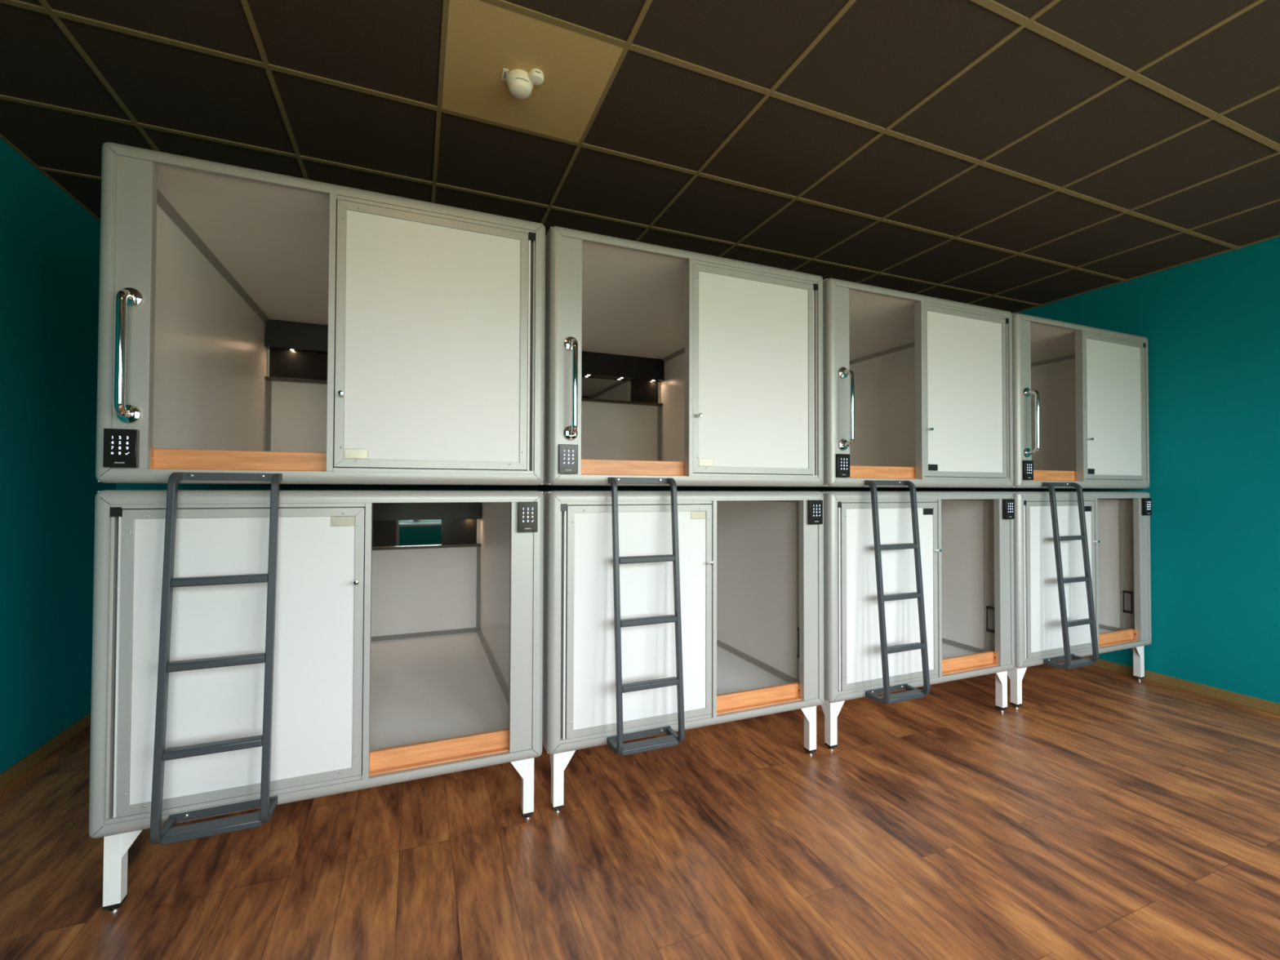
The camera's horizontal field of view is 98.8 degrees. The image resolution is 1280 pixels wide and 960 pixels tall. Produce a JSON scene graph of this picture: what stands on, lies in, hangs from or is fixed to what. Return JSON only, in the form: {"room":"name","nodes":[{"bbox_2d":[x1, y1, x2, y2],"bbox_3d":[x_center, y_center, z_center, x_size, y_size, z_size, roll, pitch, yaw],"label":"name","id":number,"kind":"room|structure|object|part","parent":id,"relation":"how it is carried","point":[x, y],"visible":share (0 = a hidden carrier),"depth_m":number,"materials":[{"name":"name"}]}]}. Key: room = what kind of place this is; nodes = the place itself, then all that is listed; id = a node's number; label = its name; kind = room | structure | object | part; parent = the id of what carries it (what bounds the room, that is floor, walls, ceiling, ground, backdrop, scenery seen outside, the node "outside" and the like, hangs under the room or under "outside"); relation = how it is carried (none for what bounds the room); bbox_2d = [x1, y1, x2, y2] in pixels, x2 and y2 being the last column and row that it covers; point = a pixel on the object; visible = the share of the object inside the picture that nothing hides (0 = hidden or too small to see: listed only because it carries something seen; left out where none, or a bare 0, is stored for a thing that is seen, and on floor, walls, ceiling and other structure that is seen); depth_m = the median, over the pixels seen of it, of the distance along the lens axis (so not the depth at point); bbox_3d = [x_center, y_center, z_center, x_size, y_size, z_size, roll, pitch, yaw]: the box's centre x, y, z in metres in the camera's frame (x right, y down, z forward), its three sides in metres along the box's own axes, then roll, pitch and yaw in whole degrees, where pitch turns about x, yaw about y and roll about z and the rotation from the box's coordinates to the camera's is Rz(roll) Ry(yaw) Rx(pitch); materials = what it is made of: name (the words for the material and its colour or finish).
{"room":"capsule hotel","nodes":[
{"label":"capsule hotel","id":0,"kind":"room"},
{"bbox_2d":[0,137,115,773],"bbox_3d":[-2.235,-0.093,0.702,0.150,3.134,6.140,1,-1,-22],"label":"wall","id":1,"kind":"structure","parent":0,"point":[50,243],"depth_m":2.76,"materials":[{"name":"teal paint"}]},
{"bbox_2d":[0,711,90,790],"bbox_3d":[-2.183,1.340,0.755,0.014,0.070,5.740,1,-1,-22],"label":"baseboard","id":2,"kind":"structure","parent":1,"relation":"attached to","point":[18,769],"depth_m":2.75,"materials":[{"name":"brown wood"}]},
{"bbox_2d":[115,483,903,490],"bbox_3d":[-0.237,-0.021,4.760,6.633,3.134,0.150,1,-1,-22],"label":"wall","id":3,"kind":"structure","parent":0,"point":[118,486],"depth_m":4.29,"materials":[{"name":"teal paint"}]},
{"bbox_2d":[0,0,1279,313],"bbox_3d":[0.906,-1.567,2.015,6.933,0.086,6.140,1,-1,-22],"label":"ceiling","id":4,"kind":"structure","parent":0,"point":[1012,156],"depth_m":2.32,"materials":[{"name":"tile"}]},
{"bbox_2d":[441,0,623,142],"bbox_3d":[-0.435,-1.530,2.095,0.584,0.004,0.580,1,-1,-22],"label":"tile","id":5,"kind":"structure","parent":4,"relation":"attached to","point":[483,39],"depth_m":2.03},
{"bbox_2d":[501,68,508,80],"bbox_3d":[-0.509,-1.526,2.064,0.020,0.004,0.056,1,-1,-22],"label":"tag","id":6,"kind":"object","parent":5,"relation":"attached to","point":[505,72],"visible":1,"depth_m":2.06,"materials":[{"name":"beige plastic"}]},
{"bbox_2d":[506,68,543,98],"bbox_3d":[-0.433,-1.496,2.084,0.146,0.062,0.100,0,-1,4],"label":"smoke detector","id":7,"kind":"object","parent":5,"relation":"attached to","point":[520,82],"visible":1,"depth_m":2.05,"materials":[{"name":"beige plastic"}]},
{"bbox_2d":[0,660,1279,959],"bbox_3d":[0.897,1.464,1.966,7.033,0.120,6.240,1,-1,-22],"label":"floor","id":8,"kind":"structure","parent":0,"point":[1108,815],"depth_m":2.07,"materials":[{"name":"brown wood"}]},
{"bbox_2d":[88,489,543,913],"bbox_3d":[-1.439,0.732,2.906,1.440,1.360,2.066,1,-1,-22],"label":"pod","id":9,"kind":"object","parent":8,"relation":"on","point":[408,637],"visible":0.96,"depth_m":1.96,"materials":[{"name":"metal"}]},
{"bbox_3d":[-1.685,1.246,1.818,0.104,0.234,0.104,1,-1,-22],"label":"leg","id":10,"kind":"part","parent":9,"relation":"part of","materials":[{"name":"white metal"}]},
{"bbox_2d":[149,471,282,845],"bbox_3d":[-1.362,0.548,1.781,0.300,1.146,0.149,1,-1,-22],"label":"ladder","id":11,"kind":"object","parent":9,"relation":"attached to","point":[166,834],"visible":1,"depth_m":1.75,"materials":[{"name":"grey metal"}]},
{"bbox_3d":[-1.344,0.585,1.889,0.748,1.009,0.046,1,-1,-22],"label":"door casing","id":12,"kind":"part","parent":9,"relation":"part of","materials":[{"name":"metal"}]},
{"bbox_3d":[-1.339,0.585,1.886,0.694,0.974,0.029,1,-1,-22],"label":"door","id":13,"kind":"part","parent":9,"relation":"part of","materials":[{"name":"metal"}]},
{"bbox_3d":[-1.340,0.585,1.888,0.633,0.913,0.018,1,-1,-22],"label":"door panel","id":14,"kind":"part","parent":9,"relation":"part of","materials":[{"name":"white plastic"}]},
{"bbox_2d":[95,142,545,486],"bbox_3d":[-1.428,-0.520,2.910,1.440,1.100,2.100,1,-1,-22],"label":"pod","id":15,"kind":"object","parent":9,"relation":"on","point":[309,332],"visible":1,"depth_m":2.13,"materials":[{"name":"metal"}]},
{"bbox_3d":[-1.629,-0.401,1.733,0.025,0.403,0.078,1,-1,-22],"label":"grab handle","id":16,"kind":"part","parent":15,"relation":"part of","materials":[{"name":"silver metal"}]},
{"bbox_3d":[-1.648,-0.539,1.789,0.090,1.009,0.037,1,-1,-22],"label":"fixed panel","id":17,"kind":"part","parent":15,"relation":"part of","materials":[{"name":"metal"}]},
{"bbox_3d":[-2.090,-0.526,2.692,0.042,1.092,2.000,1,-1,-22],"label":"panel","id":18,"kind":"part","parent":15,"relation":"part of","materials":[{"name":"grey plastic"}]},
{"bbox_3d":[-1.444,-0.532,2.948,1.348,1.004,1.880,1,-1,-22],"label":"corner trim","id":19,"kind":"part","parent":15,"relation":"part of","materials":[{"name":"grey plastic"}]},
{"bbox_3d":[-1.446,-1.050,2.965,1.348,0.032,2.000,1,-1,-22],"label":"roof panel","id":20,"kind":"part","parent":15,"relation":"part of","materials":[{"name":"white plastic"}]},
{"bbox_3d":[-2.231,-0.756,3.634,0.378,0.186,0.018,1,-1,-22],"label":"dark panel","id":21,"kind":"part","parent":15,"relation":"part of","materials":[{"name":"black plastic"}]},
{"bbox_3d":[-1.076,-0.312,1.975,0.018,0.018,0.040,1,-1,-22],"label":"door knob","id":22,"kind":"part","parent":15,"relation":"part of","materials":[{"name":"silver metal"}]},
{"bbox_3d":[-1.041,-0.096,2.011,0.076,0.036,0.002,1,-1,-22],"label":"latch plate","id":23,"kind":"part","parent":15,"relation":"part of","materials":[{"name":"beige plastic"}]},
{"bbox_3d":[-1.810,-0.490,3.840,1.348,1.060,0.050,1,-1,-22],"label":"panel","id":24,"kind":"part","parent":15,"relation":"part of","materials":[{"name":"white plastic"}]},
{"bbox_3d":[-0.787,-0.531,2.130,0.694,0.974,0.029,1,-1,-22],"label":"door","id":25,"kind":"part","parent":15,"relation":"part of","materials":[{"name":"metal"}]},
{"bbox_3d":[-0.785,-0.531,2.136,0.748,1.009,0.046,1,-1,-22],"label":"door casing","id":26,"kind":"part","parent":15,"relation":"part of","materials":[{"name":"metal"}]},
{"bbox_3d":[-0.788,-0.531,2.132,0.633,0.913,0.018,1,-1,-22],"label":"door panel","id":27,"kind":"part","parent":15,"relation":"part of","materials":[{"name":"white plastic"}]},
{"bbox_3d":[-1.080,0.150,1.991,0.076,0.036,0.002,1,-1,-22],"label":"latch plate","id":28,"kind":"part","parent":9,"relation":"part of","materials":[{"name":"beige plastic"}]},
{"bbox_3d":[-1.027,0.370,1.985,0.018,0.018,0.040,1,-1,-22],"label":"door knob","id":29,"kind":"part","parent":9,"relation":"part of","materials":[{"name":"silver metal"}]},
{"bbox_3d":[-1.449,0.072,2.947,1.348,0.032,2.000,1,-1,-22],"label":"roof panel","id":30,"kind":"part","parent":9,"relation":"part of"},
{"bbox_2d":[372,519,441,546],"bbox_3d":[-1.746,0.371,3.821,0.680,0.186,0.010,1,-1,-22],"label":"mirror","id":31,"kind":"object","parent":9,"relation":"on","point":[393,533],"depth_m":3.86,"materials":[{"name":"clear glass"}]},
{"bbox_3d":[-1.814,0.632,3.821,1.348,1.060,0.050,1,-1,-22],"label":"panel","id":32,"kind":"part","parent":9,"relation":"part of","materials":[{"name":"grey plastic"}]},
{"bbox_3d":[-1.447,0.590,2.929,1.348,1.004,1.880,1,-1,-22],"label":"corner trim","id":33,"kind":"part","parent":9,"relation":"part of","materials":[{"name":"white plastic"}]},
{"bbox_3d":[-1.317,0.375,3.993,0.245,0.186,0.018,1,-1,-22],"label":"dark panel","id":34,"kind":"part","parent":9,"relation":"part of","materials":[{"name":"black"}]},
{"bbox_3d":[-0.808,0.609,3.202,0.042,1.092,2.000,1,-1,-22],"label":"panel","id":35,"kind":"part","parent":9,"relation":"part of","materials":[{"name":"white plastic"}]},
{"bbox_3d":[-0.487,0.594,2.249,0.090,1.009,0.037,1,-1,-22],"label":"fixed panel","id":36,"kind":"part","parent":9,"relation":"part of","materials":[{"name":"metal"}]},
{"bbox_3d":[-0.507,1.258,2.302,0.104,0.234,0.104,1,-1,-22],"label":"leg","id":37,"kind":"part","parent":9,"relation":"part of","materials":[{"name":"white metal"}]},
{"bbox_2d":[488,489,823,813],"bbox_3d":[-0.089,0.745,3.460,1.440,1.360,2.066,1,-1,-22],"label":"pod","id":38,"kind":"object","parent":8,"relation":"on","point":[751,563],"visible":0.9,"depth_m":2.51,"materials":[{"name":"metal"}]},
{"bbox_3d":[-0.744,0.609,3.229,0.042,1.092,2.000,1,-1,-22],"label":"panel","id":39,"kind":"part","parent":38,"relation":"part of","materials":[{"name":"grey plastic"}]},
{"bbox_3d":[-0.336,1.260,2.373,0.104,0.234,0.104,1,-1,-22],"label":"leg","id":40,"kind":"part","parent":38,"relation":"part of","materials":[{"name":"white metal"}]},
{"bbox_3d":[0.005,0.599,2.444,0.748,1.009,0.046,1,-1,-22],"label":"door casing","id":41,"kind":"part","parent":38,"relation":"part of","materials":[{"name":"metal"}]},
{"bbox_3d":[0.011,0.599,2.440,0.694,0.974,0.029,1,-1,-22],"label":"door","id":42,"kind":"part","parent":38,"relation":"part of","materials":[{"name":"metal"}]},
{"bbox_3d":[0.010,0.599,2.443,0.633,0.913,0.018,1,-1,-22],"label":"door panel","id":43,"kind":"part","parent":38,"relation":"part of","materials":[{"name":"white plastic"}]},
{"bbox_2d":[607,477,684,755],"bbox_3d":[0.027,0.561,2.352,0.300,1.146,0.149,1,-1,-22],"label":"ladder","id":44,"kind":"object","parent":38,"relation":"attached to","point":[673,739],"visible":1,"depth_m":2.33,"materials":[{"name":"grey metal"}]},
{"bbox_2d":[488,226,823,487],"bbox_3d":[-0.079,-0.507,3.465,1.440,1.100,2.100,1,-1,-22],"label":"pod","id":45,"kind":"object","parent":38,"relation":"on","point":[690,368],"visible":0.96,"depth_m":2.69,"materials":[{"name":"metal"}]},
{"bbox_3d":[-0.740,-0.513,3.247,0.042,1.092,2.000,1,-1,-22],"label":"panel","id":46,"kind":"part","parent":45,"relation":"part of","materials":[{"name":"white plastic"}]},
{"bbox_3d":[-0.298,-0.526,2.344,0.090,1.009,0.037,1,-1,-22],"label":"fixed panel","id":47,"kind":"part","parent":45,"relation":"part of","materials":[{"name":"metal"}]},
{"bbox_3d":[-0.279,-0.388,2.287,0.025,0.403,0.078,1,-1,-22],"label":"grab handle","id":48,"kind":"part","parent":45,"relation":"part of","materials":[{"name":"silver metal"}]},
{"bbox_2d":[581,375,631,401],"bbox_3d":[-0.393,-0.738,4.394,0.680,0.186,0.010,1,-1,-22],"label":"mirror","id":49,"kind":"object","parent":45,"relation":"on","point":[594,387],"depth_m":4.44,"materials":[{"name":"clear glass"}]},
{"bbox_3d":[-0.461,-0.477,4.394,1.348,1.060,0.050,1,-1,-22],"label":"panel","id":50,"kind":"part","parent":45,"relation":"part of","materials":[{"name":"grey plastic"}]},
{"bbox_3d":[-0.096,-1.036,3.520,1.348,0.032,2.000,1,-1,-22],"label":"roof panel","id":51,"kind":"part","parent":45,"relation":"part of","materials":[{"name":"white plastic"}]},
{"bbox_3d":[0.036,-0.734,4.566,0.245,0.186,0.018,1,-1,-22],"label":"dark panel","id":52,"kind":"part","parent":45,"relation":"part of","materials":[{"name":"black"}]},
{"bbox_3d":[-0.094,-0.518,3.502,1.348,1.004,1.880,1,-1,-22],"label":"corner trim","id":53,"kind":"part","parent":45,"relation":"part of","materials":[{"name":"grey plastic"}]},
{"bbox_3d":[0.545,-0.500,3.775,0.042,1.092,2.000,1,-1,-22],"label":"panel","id":54,"kind":"part","parent":45,"relation":"part of","materials":[{"name":"grey plastic"}]},
{"bbox_3d":[0.274,-0.298,2.530,0.018,0.018,0.040,1,-1,-22],"label":"door knob","id":55,"kind":"part","parent":45,"relation":"part of","materials":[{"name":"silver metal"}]},
{"bbox_3d":[0.309,-0.083,2.566,0.076,0.036,0.002,1,-1,-22],"label":"latch plate","id":56,"kind":"part","parent":45,"relation":"part of","materials":[{"name":"beige plastic"}]},
{"bbox_3d":[0.564,-0.518,2.691,0.748,1.009,0.046,1,-1,-22],"label":"door casing","id":57,"kind":"part","parent":45,"relation":"part of","materials":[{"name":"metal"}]},
{"bbox_3d":[0.563,-0.518,2.684,0.694,0.974,0.029,1,-1,-22],"label":"door","id":58,"kind":"part","parent":45,"relation":"part of","materials":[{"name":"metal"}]},
{"bbox_3d":[0.562,-0.518,2.687,0.633,0.913,0.018,1,-1,-22],"label":"door panel","id":59,"kind":"part","parent":45,"relation":"part of","materials":[{"name":"white plastic"}]},
{"bbox_3d":[0.275,0.602,2.577,1.440,1.100,0.080,1,-1,-22],"label":"frame","id":60,"kind":"part","parent":38,"relation":"part of","materials":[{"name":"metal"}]},
{"bbox_3d":[0.270,0.163,2.546,0.076,0.036,0.002,1,-1,-22],"label":"latch plate","id":61,"kind":"part","parent":38,"relation":"part of","materials":[{"name":"beige plastic"}]},
{"bbox_3d":[0.323,0.383,2.540,0.018,0.018,0.040,1,-1,-22],"label":"door knob","id":62,"kind":"part","parent":38,"relation":"part of","materials":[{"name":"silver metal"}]},
{"bbox_3d":[0.542,0.622,3.757,0.042,1.092,2.000,1,-1,-22],"label":"panel","id":63,"kind":"part","parent":38,"relation":"part of","materials":[{"name":"grey plastic"}]},
{"bbox_3d":[-0.097,0.603,3.484,1.348,1.004,1.880,1,-1,-22],"label":"corner trim","id":64,"kind":"part","parent":38,"relation":"part of","materials":[{"name":"grey plastic"}]},
{"bbox_3d":[0.842,1.271,2.857,0.104,0.234,0.104,1,-1,-22],"label":"leg","id":65,"kind":"part","parent":38,"relation":"part of","materials":[{"name":"white metal"}]},
{"bbox_3d":[0.862,0.607,2.804,0.090,1.009,0.037,1,-1,-22],"label":"fixed panel","id":66,"kind":"part","parent":38,"relation":"part of","materials":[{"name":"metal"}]},
{"bbox_2d":[742,490,1014,751],"bbox_3d":[1.270,0.759,4.019,1.440,1.360,2.066,1,-1,-22],"label":"pod","id":67,"kind":"object","parent":8,"relation":"on","point":[966,538],"visible":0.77,"depth_m":3.07,"materials":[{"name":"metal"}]},
{"bbox_3d":[1.259,0.099,4.060,1.348,0.032,2.000,1,-1,-22],"label":"roof panel","id":68,"kind":"part","parent":67,"relation":"part of","materials":[{"name":"grey plastic"}]},
{"bbox_3d":[1.023,1.273,2.931,0.104,0.234,0.104,1,-1,-22],"label":"leg","id":69,"kind":"part","parent":67,"relation":"part of","materials":[{"name":"white metal"}]},
{"bbox_2d":[676,277,1013,488],"bbox_3d":[1.280,-0.494,4.023,1.440,1.100,2.100,1,-1,-22],"label":"pod","id":70,"kind":"object","parent":67,"relation":"on","point":[917,388],"visible":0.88,"depth_m":3.24,"materials":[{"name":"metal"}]},
{"bbox_3d":[0.618,-0.499,3.805,0.042,1.092,2.000,1,-1,-22],"label":"panel","id":71,"kind":"part","parent":70,"relation":"part of","materials":[{"name":"white plastic"}]},
{"bbox_3d":[1.061,-0.513,2.902,0.090,1.009,0.037,1,-1,-22],"label":"fixed panel","id":72,"kind":"part","parent":70,"relation":"part of","materials":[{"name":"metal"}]},
{"bbox_3d":[1.080,-0.375,2.846,0.025,0.403,0.078,1,-1,-22],"label":"grab handle","id":73,"kind":"part","parent":70,"relation":"part of","materials":[{"name":"silver metal"}]},
{"bbox_3d":[1.904,-0.487,4.334,0.042,1.092,2.000,1,-1,-22],"label":"panel","id":74,"kind":"part","parent":70,"relation":"part of","materials":[{"name":"grey plastic"}]},
{"bbox_3d":[1.265,-0.505,4.061,1.348,1.004,1.880,1,-1,-22],"label":"corner trim","id":75,"kind":"part","parent":70,"relation":"part of","materials":[{"name":"grey plastic"}]},
{"bbox_3d":[1.263,-1.023,4.078,1.348,0.032,2.000,1,-1,-22],"label":"roof panel","id":76,"kind":"part","parent":70,"relation":"part of","materials":[{"name":"white plastic"}]},
{"bbox_3d":[1.638,-0.507,3.154,1.440,1.100,0.080,1,-1,-22],"label":"frame","id":77,"kind":"part","parent":70,"relation":"part of","materials":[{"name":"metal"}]},
{"bbox_3d":[1.632,-0.285,3.088,0.018,0.018,0.040,1,-1,-22],"label":"door knob","id":78,"kind":"part","parent":70,"relation":"part of","materials":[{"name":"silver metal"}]},
{"bbox_3d":[1.668,-0.071,3.122,0.072,0.036,0.005,1,-1,-22],"label":"latch plate","id":79,"kind":"part","parent":70,"relation":"part of","materials":[{"name":"black"}]},
{"bbox_3d":[1.923,-0.504,3.249,0.748,1.009,0.046,1,-1,-22],"label":"door casing","id":80,"kind":"part","parent":70,"relation":"part of","materials":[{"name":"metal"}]},
{"bbox_3d":[1.921,-0.504,3.245,0.633,0.913,0.018,1,-1,-22],"label":"door panel","id":81,"kind":"part","parent":70,"relation":"part of","materials":[{"name":"white plastic"}]},
{"bbox_3d":[1.922,-0.504,3.243,0.694,0.974,0.029,1,-1,-22],"label":"door","id":82,"kind":"part","parent":70,"relation":"part of","materials":[{"name":"plastic"}]},
{"bbox_3d":[1.370,0.612,2.998,0.694,0.974,0.029,1,-1,-22],"label":"door","id":83,"kind":"part","parent":67,"relation":"part of","materials":[{"name":"plastic"}]},
{"bbox_3d":[1.364,0.612,3.002,0.748,1.009,0.046,1,-1,-22],"label":"door casing","id":84,"kind":"part","parent":67,"relation":"part of","materials":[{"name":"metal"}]},
{"bbox_3d":[1.369,0.612,3.001,0.633,0.913,0.018,1,-1,-22],"label":"door panel","id":85,"kind":"part","parent":67,"relation":"part of","materials":[{"name":"white plastic"}]},
{"bbox_2d":[864,480,930,704],"bbox_3d":[1.361,0.575,2.900,0.300,1.146,0.149,1,-1,-22],"label":"ladder","id":86,"kind":"object","parent":67,"relation":"attached to","point":[913,693],"visible":1,"depth_m":2.87,"materials":[{"name":"grey metal"}]},
{"bbox_3d":[1.901,0.635,4.315,0.042,1.092,2.000,1,-1,-22],"label":"panel","id":87,"kind":"part","parent":67,"relation":"part of","materials":[{"name":"white plastic"}]},
{"bbox_3d":[1.634,0.615,3.136,1.440,1.100,0.080,1,-1,-22],"label":"frame","id":88,"kind":"part","parent":67,"relation":"part of","materials":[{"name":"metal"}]},
{"bbox_3d":[1.630,0.178,3.103,0.072,0.036,0.005,1,-1,-22],"label":"latch plate","id":89,"kind":"part","parent":67,"relation":"part of","materials":[{"name":"black plastic"}]},
{"bbox_3d":[1.682,0.397,3.098,0.018,0.018,0.040,1,-1,-22],"label":"door knob","id":90,"kind":"part","parent":67,"relation":"part of","materials":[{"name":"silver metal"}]},
{"bbox_3d":[1.262,0.617,4.042,1.348,1.004,1.880,1,-1,-22],"label":"corner trim","id":91,"kind":"part","parent":67,"relation":"part of","materials":[{"name":"grey plastic"}]},
{"bbox_3d":[2.201,1.285,3.415,0.104,0.234,0.104,1,-1,-22],"label":"leg","id":92,"kind":"part","parent":67,"relation":"part of","materials":[{"name":"white metal"}]},
{"bbox_3d":[2.221,0.621,3.362,0.090,1.009,0.037,1,-1,-22],"label":"fixed panel","id":93,"kind":"part","parent":67,"relation":"part of","materials":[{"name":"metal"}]},
{"bbox_2d":[835,490,1151,708],"bbox_3d":[2.630,0.772,4.577,1.440,1.360,2.066,1,-1,-22],"label":"pod","id":94,"kind":"object","parent":8,"relation":"on","point":[1117,523],"visible":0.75,"depth_m":3.63,"materials":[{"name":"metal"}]},
{"bbox_3d":[2.619,0.112,4.619,1.348,0.032,2.000,1,-1,-22],"label":"roof panel","id":95,"kind":"part","parent":94,"relation":"part of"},
{"bbox_2d":[823,312,1149,488],"bbox_3d":[2.640,-0.480,4.582,1.440,1.100,2.100,1,-1,-22],"label":"pod","id":96,"kind":"object","parent":94,"relation":"on","point":[1080,393],"visible":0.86,"depth_m":3.79,"materials":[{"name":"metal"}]},
{"bbox_3d":[2.420,-0.499,3.461,0.090,1.009,0.037,1,-1,-22],"label":"fixed panel","id":97,"kind":"part","parent":96,"relation":"part of","materials":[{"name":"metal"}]},
{"bbox_3d":[2.439,-0.361,3.404,0.025,0.403,0.078,1,-1,-22],"label":"grab handle","id":98,"kind":"part","parent":96,"relation":"part of","materials":[{"name":"silver metal"}]},
{"bbox_3d":[2.625,-0.492,4.619,1.348,1.004,1.880,1,-1,-22],"label":"corner trim","id":99,"kind":"part","parent":96,"relation":"part of","materials":[{"name":"grey plastic"}]},
{"bbox_3d":[3.264,-0.473,4.892,0.042,1.092,2.000,1,-1,-22],"label":"panel","id":100,"kind":"part","parent":96,"relation":"part of","materials":[{"name":"grey plastic"}]},
{"bbox_3d":[2.623,-1.010,4.637,1.348,0.032,2.000,1,-1,-22],"label":"roof panel","id":101,"kind":"part","parent":96,"relation":"part of","materials":[{"name":"white plastic"}]},
{"bbox_3d":[2.997,-0.493,3.713,1.440,1.100,0.080,1,-1,-22],"label":"frame","id":102,"kind":"part","parent":96,"relation":"part of","materials":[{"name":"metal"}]},
{"bbox_3d":[3.028,-0.058,3.681,0.072,0.036,0.005,1,-1,-22],"label":"latch plate","id":103,"kind":"part","parent":96,"relation":"part of","materials":[{"name":"black plastic"}]},
{"bbox_3d":[3.283,-0.491,3.808,0.748,1.009,0.046,1,-1,-22],"label":"door casing","id":104,"kind":"part","parent":96,"relation":"part of","materials":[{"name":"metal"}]},
{"bbox_3d":[3.281,-0.491,3.804,0.633,0.913,0.018,1,-1,-22],"label":"door panel","id":105,"kind":"part","parent":96,"relation":"part of","materials":[{"name":"white plastic"}]},
{"bbox_3d":[3.282,-0.491,3.801,0.694,0.974,0.029,1,-1,-22],"label":"door","id":106,"kind":"part","parent":96,"relation":"part of","materials":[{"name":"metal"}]},
{"bbox_3d":[2.383,1.286,3.490,0.104,0.234,0.104,1,-1,-22],"label":"leg","id":107,"kind":"part","parent":94,"relation":"part of","materials":[{"name":"white metal"}]},
{"bbox_3d":[2.729,0.625,3.557,0.694,0.974,0.029,1,-1,-22],"label":"door","id":108,"kind":"part","parent":94,"relation":"part of","materials":[{"name":"plastic"}]},
{"bbox_3d":[2.728,0.625,3.560,0.633,0.913,0.018,1,-1,-22],"label":"door panel","id":109,"kind":"part","parent":94,"relation":"part of","materials":[{"name":"white plastic"}]},
{"bbox_3d":[2.724,0.625,3.561,0.748,1.009,0.046,1,-1,-22],"label":"door casing","id":110,"kind":"part","parent":94,"relation":"part of","materials":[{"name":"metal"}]},
{"bbox_2d":[1041,482,1098,669],"bbox_3d":[2.713,0.588,3.456,0.300,1.146,0.149,1,-1,-22],"label":"ladder","id":111,"kind":"object","parent":94,"relation":"attached to","point":[1079,661],"visible":1,"depth_m":3.43,"materials":[{"name":"grey metal"}]},
{"bbox_3d":[2.994,0.628,3.694,1.440,1.100,0.080,1,-1,-22],"label":"frame","id":112,"kind":"part","parent":94,"relation":"part of","materials":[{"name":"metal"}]},
{"bbox_3d":[2.990,0.192,3.662,0.072,0.036,0.005,1,-1,-22],"label":"latch plate","id":113,"kind":"part","parent":94,"relation":"part of","materials":[{"name":"black plastic"}]},
{"bbox_3d":[3.260,0.649,4.874,0.042,1.092,2.000,1,-1,-22],"label":"panel","id":114,"kind":"part","parent":94,"relation":"part of","materials":[{"name":"grey plastic"}]},
{"bbox_3d":[2.621,0.630,4.601,1.348,1.004,1.880,1,-1,-22],"label":"corner trim","id":115,"kind":"part","parent":94,"relation":"part of","materials":[{"name":"grey plastic"}]},
{"bbox_3d":[3.561,1.298,3.974,0.104,0.234,0.104,1,-1,-22],"label":"leg","id":116,"kind":"part","parent":94,"relation":"part of","materials":[{"name":"white metal"}]},
{"bbox_3d":[3.581,0.634,3.921,0.090,1.009,0.037,1,-1,-22],"label":"fixed panel","id":117,"kind":"part","parent":94,"relation":"part of","materials":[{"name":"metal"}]},
{"bbox_2d":[903,236,1279,703],"bbox_3d":[4.038,-0.032,3.279,0.150,3.134,6.140,1,-1,-22],"label":"wall","id":118,"kind":"structure","parent":0,"point":[1211,325],"depth_m":3.65,"materials":[{"name":"teal paint"}]},
{"bbox_2d":[1071,656,1279,715],"bbox_3d":[3.939,1.400,3.271,0.014,0.070,5.740,1,-1,-22],"label":"baseboard","id":119,"kind":"structure","parent":118,"relation":"attached to","point":[1268,706],"depth_m":3.70,"materials":[{"name":"brown wood"}]}
]}

